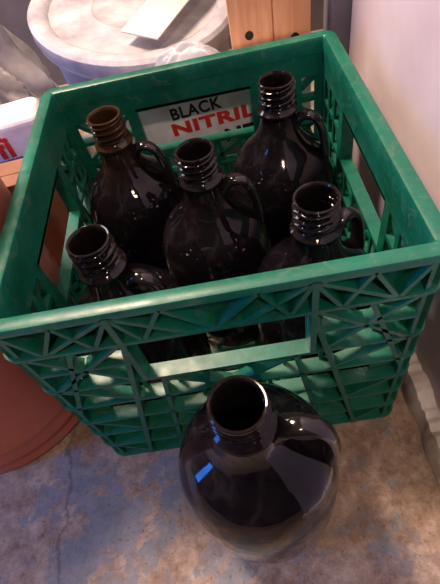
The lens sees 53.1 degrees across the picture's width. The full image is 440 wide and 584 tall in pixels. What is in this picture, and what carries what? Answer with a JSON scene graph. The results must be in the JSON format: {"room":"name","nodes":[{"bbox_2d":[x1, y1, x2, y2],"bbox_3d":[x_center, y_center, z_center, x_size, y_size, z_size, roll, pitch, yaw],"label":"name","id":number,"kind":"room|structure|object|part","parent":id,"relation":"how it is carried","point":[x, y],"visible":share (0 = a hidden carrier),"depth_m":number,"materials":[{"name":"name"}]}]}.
{"room":"storage room","nodes":[
{"label":"storage room","id":0,"kind":"room"},
{"bbox_2d":[0,0,323,85],"bbox_3d":[-0.503,-0.925,0.610,1.700,1.300,0.050,-10,53,4],"label":"wall","id":1,"kind":"structure","parent":0,"point":[13,13],"depth_m":1.01,"materials":[{"name":"grey paint"}]},
{"bbox_2d":[0,29,439,583],"bbox_3d":[-0.319,0.118,0.637,1.700,0.030,2.100,-10,53,4],"label":"floor","id":2,"kind":"structure","parent":0,"point":[82,511],"depth_m":0.47,"materials":[{"name":"concrete"}]},
{"bbox_2d":[0,97,39,163],"bbox_3d":[-0.287,-0.172,0.683,0.120,0.228,0.061,-16,52,-1],"label":"carton","id":3,"kind":"object","parent":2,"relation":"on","point":[17,117],"visible":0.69,"depth_m":0.59,"materials":[{"name":"white cardboard"}]},
{"bbox_2d":[0,23,58,104],"bbox_3d":[-0.427,-0.331,0.734,0.320,0.380,0.234,-10,53,4],"label":"plastic bag","id":4,"kind":"object","parent":2,"relation":"on","point":[23,74],"visible":0.25,"depth_m":0.69,"materials":[{"name":"plastic"}]},
{"bbox_2d":[0,158,68,266],"bbox_3d":[-0.252,-0.100,0.646,0.125,0.191,0.056,-13,52,2],"label":"cardboard box","id":5,"kind":"object","parent":2,"relation":"on","point":[55,235],"visible":0.1,"depth_m":0.60,"materials":[{"name":"brown cardboard"}]},
{"bbox_2d":[0,178,78,473],"bbox_3d":[-0.314,0.016,0.469,0.294,0.355,0.293,-10,53,4],"label":"bucket","id":6,"kind":"object","parent":2,"relation":"on","point":[33,422],"visible":0.24,"depth_m":0.48,"materials":[{"name":"red plastic"}]},
{"bbox_2d":[27,0,229,142],"bbox_3d":[-0.116,-0.376,0.759,0.315,0.292,0.315,-10,53,4],"label":"tub","id":7,"kind":"object","parent":2,"relation":"on","point":[84,39],"depth_m":0.63,"materials":[{"name":"white plastic"}]},
{"bbox_3d":[-0.133,-0.437,0.678,0.316,0.030,0.316,-6,61,-2],"label":"lid","id":8,"kind":"part","parent":7,"relation":"part of","materials":[{"name":"plastic"}]},
{"bbox_3d":[-0.067,-0.435,0.640,0.060,0.034,0.205,18,59,23],"label":"paper strip","id":9,"kind":"part","parent":7,"relation":"part of","materials":[{"name":"white paper"}]},
{"bbox_2d":[155,42,219,65],"bbox_3d":[-0.028,-0.243,0.664,0.152,0.257,0.045,-10,53,4],"label":"plastic bag","id":10,"kind":"object","parent":2,"relation":"on","point":[182,51],"visible":0.08,"depth_m":0.57,"materials":[{"name":"plastic"}]},
{"bbox_2d":[0,30,439,455],"bbox_3d":[-0.002,-0.045,0.497,0.332,0.280,0.332,-10,53,4],"label":"crate","id":11,"kind":"object","parent":2,"relation":"on","point":[44,332],"visible":0.67,"depth_m":0.38,"materials":[{"name":"plastic"}]},
{"bbox_3d":[-0.140,0.107,0.417,0.015,0.274,0.015,-10,53,4],"label":"corner post","id":12,"kind":"part","parent":11,"relation":"part of","materials":[{"name":"plastic"}]},
{"bbox_3d":[-0.157,-0.016,0.510,0.014,0.276,0.303,-10,53,4],"label":"panel","id":13,"kind":"part","parent":11,"relation":"part of","materials":[{"name":"plastic"}]},
{"bbox_3d":[-0.169,-0.139,0.606,0.015,0.274,0.015,-10,53,4],"label":"corner post","id":14,"kind":"part","parent":11,"relation":"part of","materials":[{"name":"plastic"}]},
{"bbox_2d":[86,105,183,271],"bbox_3d":[-0.097,-0.101,0.555,0.124,0.270,0.124,29,64,28],"label":"glass jug","id":15,"kind":"object","parent":11,"relation":"in","point":[133,194],"visible":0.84,"depth_m":0.49,"materials":[{"name":"brown glass"}]},
{"bbox_3d":[-0.076,-0.141,0.495,0.043,0.066,0.019,0,54,11],"label":"handle","id":16,"kind":"part","parent":15,"relation":"part of","materials":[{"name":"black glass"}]},
{"bbox_2d":[65,224,211,404],"bbox_3d":[-0.081,0.039,0.448,0.124,0.270,0.124,35,67,31],"label":"glass jug","id":17,"kind":"object","parent":11,"relation":"in","point":[101,265],"visible":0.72,"depth_m":0.36,"materials":[{"name":"brown glass"}]},
{"bbox_3d":[-0.060,0.004,0.385,0.043,0.066,0.019,8,56,17],"label":"handle","id":18,"kind":"part","parent":17,"relation":"part of","materials":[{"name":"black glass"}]},
{"bbox_3d":[-0.016,-0.169,0.595,0.303,0.276,0.014,-10,53,4],"label":"panel","id":19,"kind":"part","parent":11,"relation":"part of","materials":[{"name":"plastic"}]},
{"bbox_2d":[162,137,273,346],"bbox_3d":[-0.001,-0.046,0.495,0.124,0.270,0.124,-20,53,-4],"label":"glass jug","id":20,"kind":"object","parent":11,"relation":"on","point":[216,232],"visible":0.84,"depth_m":0.43,"materials":[{"name":"brown glass"}]},
{"bbox_3d":[0.021,-0.090,0.438,0.043,0.066,0.019,-7,53,7],"label":"handle","id":21,"kind":"part","parent":20,"relation":"part of","materials":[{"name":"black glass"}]},
{"bbox_3d":[0.013,0.082,0.403,0.303,0.276,0.014,-10,53,4],"label":"panel","id":22,"kind":"part","parent":11,"relation":"part of","materials":[{"name":"plastic"}]},
{"bbox_2d":[232,70,333,244],"bbox_3d":[0.077,-0.132,0.542,0.124,0.270,0.124,-10,53,4],"label":"glass jug","id":23,"kind":"object","parent":11,"relation":"in","point":[282,156],"visible":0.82,"depth_m":0.47,"materials":[{"name":"brown glass"}]},
{"bbox_3d":[0.098,-0.168,0.480,0.043,0.066,0.019,6,55,16],"label":"handle","id":24,"kind":"part","parent":23,"relation":"part of","materials":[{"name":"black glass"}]},
{"bbox_2d":[255,181,370,380],"bbox_3d":[0.094,0.008,0.435,0.124,0.270,0.124,-7,53,7],"label":"glass jug","id":25,"kind":"object","parent":11,"relation":"in","point":[319,220],"visible":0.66,"depth_m":0.36,"materials":[{"name":"brown glass"}]},
{"bbox_3d":[0.110,-0.049,0.389,0.043,0.066,0.019,-32,54,-13],"label":"handle","id":26,"kind":"part","parent":25,"relation":"part of","materials":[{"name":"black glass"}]},
{"bbox_3d":[0.137,-0.193,0.583,0.015,0.274,0.015,-10,53,4],"label":"corner post","id":27,"kind":"part","parent":11,"relation":"part of","materials":[{"name":"plastic"}]},
{"bbox_3d":[0.154,-0.071,0.487,0.014,0.276,0.303,-10,53,4],"label":"panel","id":28,"kind":"part","parent":11,"relation":"part of","materials":[{"name":"plastic"}]},
{"bbox_3d":[0.167,0.053,0.394,0.015,0.274,0.015,-10,53,4],"label":"corner post","id":29,"kind":"part","parent":11,"relation":"part of","materials":[{"name":"plastic"}]},
{"bbox_2d":[138,78,310,176],"bbox_3d":[0.011,-0.203,0.631,0.230,0.250,0.049,-10,53,4],"label":"glove box","id":30,"kind":"object","parent":2,"relation":"on","point":[230,111],"visible":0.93,"depth_m":0.56,"materials":[{"name":"white cardboard"}]},
{"bbox_2d":[178,375,340,563],"bbox_3d":[0.031,0.143,0.363,0.131,0.261,0.131,-31,54,-12],"label":"glass jug","id":31,"kind":"object","parent":2,"relation":"on","point":[258,466],"visible":1,"depth_m":0.30,"materials":[{"name":"black glass"}]},
{"bbox_3d":[0.059,0.101,0.304,0.051,0.065,0.021,-3,53,10],"label":"handle","id":32,"kind":"part","parent":31,"relation":"part of","materials":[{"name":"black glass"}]},
{"bbox_2d":[226,0,310,49],"bbox_3d":[0.053,-0.354,0.501,0.097,0.620,0.019,-10,53,4],"label":"wooden board","id":33,"kind":"object","parent":2,"relation":"on","point":[251,22],"visible":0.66,"depth_m":0.53,"materials":[{"name":"brown wood"}]},
{"bbox_2d":[349,0,439,410],"bbox_3d":[0.154,-0.280,-0.004,0.060,1.300,0.705,-10,53,4],"label":"wall","id":34,"kind":"structure","parent":0,"point":[394,47],"depth_m":0.41,"materials":[{"name":"white paint"}]},
{"bbox_2d":[323,0,352,55],"bbox_3d":[0.108,-0.575,0.225,0.082,1.300,0.044,-10,53,4],"label":"trim","id":35,"kind":"structure","parent":34,"relation":"attached to","point":[337,15],"depth_m":0.53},
{"bbox_2d":[401,352,439,485],"bbox_3d":[0.215,0.096,0.495,0.022,0.047,0.705,-10,53,4],"label":"baseboard","id":36,"kind":"structure","parent":34,"relation":"attached to","point":[418,394],"depth_m":0.47,"materials":[{"name":"paint"}]}
]}

